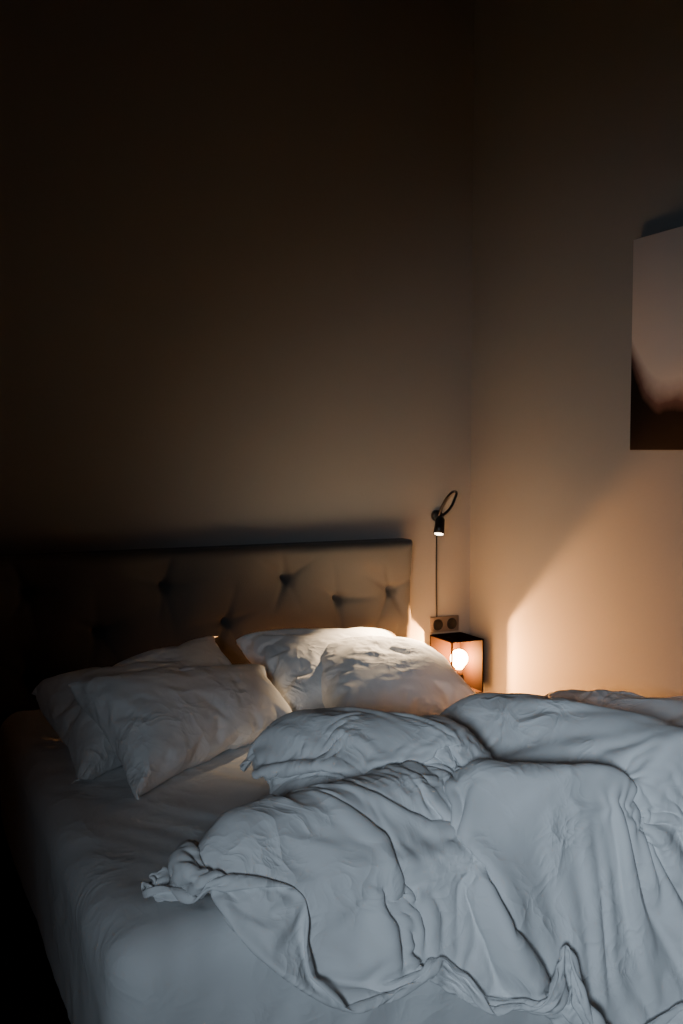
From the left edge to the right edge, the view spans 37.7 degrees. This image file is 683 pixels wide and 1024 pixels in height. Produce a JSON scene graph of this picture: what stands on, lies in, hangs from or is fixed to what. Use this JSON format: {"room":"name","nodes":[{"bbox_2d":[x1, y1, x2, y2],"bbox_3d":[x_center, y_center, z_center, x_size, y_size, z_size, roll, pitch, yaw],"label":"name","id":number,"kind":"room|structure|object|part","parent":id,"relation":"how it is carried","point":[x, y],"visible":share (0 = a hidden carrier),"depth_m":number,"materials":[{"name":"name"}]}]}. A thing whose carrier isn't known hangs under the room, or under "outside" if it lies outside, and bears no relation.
{"room":"bedroom","nodes":[
{"label":"bedroom","id":0,"kind":"room"},
{"bbox_2d":[0,842,70,1023],"bbox_3d":[-0.334,1.484,1.104,4.965,0.100,6.000,-2,4,-25],"label":"floor","id":1,"kind":"structure","parent":0,"point":[29,990],"depth_m":2.92,"materials":[{"name":"brown wood"}]},
{"bbox_2d":[0,538,558,1023],"bbox_3d":[-0.126,0.751,3.188,1.878,1.105,2.098,-2,4,-25],"label":"bed","id":2,"kind":"object","parent":1,"relation":"on","point":[81,851],"visible":0.48,"depth_m":3.01,"materials":[{"name":"fabric"}]},
{"bbox_2d":[31,636,231,782],"bbox_3d":[-0.687,0.617,3.390,0.489,0.240,1.171,2,4,28],"label":"pillow","id":3,"kind":"object","parent":2,"relation":"on","point":[92,754],"visible":0.48,"depth_m":3.21,"materials":[{"name":"white fabric"}]},
{"bbox_2d":[70,664,292,799],"bbox_3d":[-0.479,0.616,3.218,0.453,0.264,1.098,2,4,28],"label":"pillow","id":4,"kind":"object","parent":2,"relation":"on","point":[161,723],"visible":0.99,"depth_m":2.98,"materials":[{"name":"white fabric"}]},
{"bbox_3d":[-0.545,0.637,4.072,1.870,0.985,0.131,-2,4,-25],"label":"headboard","id":5,"kind":"part","parent":2,"relation":"part of","materials":[{"name":"beige fabric"}]},
{"bbox_3d":[-0.054,0.985,3.169,1.775,0.475,1.977,-2,4,-25],"label":"mattress","id":6,"kind":"part","parent":2,"relation":"part of","materials":[{"name":"white fabric"}]},
{"bbox_2d":[236,627,395,710],"bbox_3d":[-0.009,0.588,3.845,0.794,0.242,0.618,-2,4,-25],"label":"pillow","id":7,"kind":"object","parent":2,"relation":"on","point":[291,657],"visible":0.44,"depth_m":3.71,"materials":[{"name":"white fabric"}]},
{"bbox_2d":[321,636,475,716],"bbox_3d":[0.153,0.601,3.664,0.715,0.239,0.637,-2,4,-25],"label":"pillow","id":8,"kind":"object","parent":2,"relation":"on","point":[409,676],"visible":0.76,"depth_m":3.49,"materials":[{"name":"white fabric"}]},
{"bbox_2d":[136,689,682,1023],"bbox_3d":[0.412,0.915,2.677,2.061,0.787,1.212,-2,4,-25],"label":"duvet","id":9,"kind":"object","parent":2,"relation":"on","point":[494,855],"visible":1,"depth_m":2.27,"materials":[{"name":"white fabric"}]},
{"bbox_2d":[430,632,483,692],"bbox_3d":[0.537,0.877,4.566,0.208,0.626,0.205,-2,4,-25],"label":"nightstand","id":10,"kind":"object","parent":1,"relation":"on","point":[464,651],"visible":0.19,"depth_m":4.57,"materials":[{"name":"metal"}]},
{"bbox_3d":[0.488,0.695,4.421,0.006,0.233,0.006,-2,4,-25],"label":"post","id":11,"kind":"part","parent":10,"relation":"part of","materials":[{"name":"wood"}]},
{"bbox_2d":[455,668,463,679],"bbox_3d":[0.536,0.714,4.563,0.082,0.177,0.082,-2,4,-25],"label":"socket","id":12,"kind":"object","parent":10,"relation":"on","point":[459,671],"visible":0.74,"depth_m":4.55,"materials":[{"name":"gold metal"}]},
{"bbox_2d":[0,0,474,645],"bbox_3d":[-1.580,-0.627,3.651,4.965,3.800,0.100,-2,4,-25],"label":"wall","id":13,"kind":"structure","parent":0,"point":[236,236],"depth_m":4.11,"materials":[{"name":"paint"}]},
{"bbox_2d":[0,824,6,842],"bbox_3d":[-1.556,1.222,3.714,4.765,0.100,0.015,-2,4,-25],"label":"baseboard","id":14,"kind":"structure","parent":13,"relation":"attached to","point":[3,838],"depth_m":3.83,"materials":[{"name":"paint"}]},
{"bbox_2d":[430,615,458,632],"bbox_3d":[0.476,0.517,4.621,0.150,0.073,0.012,-2,4,-25],"label":"wall outlet","id":15,"kind":"object","parent":13,"relation":"attached to","point":[440,623],"depth_m":4.62,"materials":[{"name":"white plastic"}]},
{"bbox_2d":[431,490,457,616],"bbox_3d":[0.454,0.200,4.410,0.112,0.588,0.376,0,4,3],"label":"wall lamp","id":16,"kind":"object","parent":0,"point":[437,516],"depth_m":4.32,"materials":[{"name":"black metal"}]},
{"bbox_3d":[0.436,0.260,4.580,0.011,0.446,0.007,-2,4,-25],"label":"cord","id":17,"kind":"part","parent":16,"relation":"part of","materials":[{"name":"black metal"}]},
{"bbox_2d":[469,0,682,697],"bbox_3d":[1.892,-0.523,1.964,0.100,3.800,5.900,-2,4,-25],"label":"wall","id":18,"kind":"structure","parent":0,"point":[576,533],"depth_m":3.96,"materials":[{"name":"paint"}]},
{"bbox_2d":[630,226,682,449],"bbox_3d":[1.239,-0.575,3.209,0.029,0.750,0.870,-2,4,-25],"label":"painting","id":19,"kind":"object","parent":18,"relation":"attached to","point":[656,413],"visible":1,"depth_m":3.47,"materials":[{"name":"fabric"}]}
]}

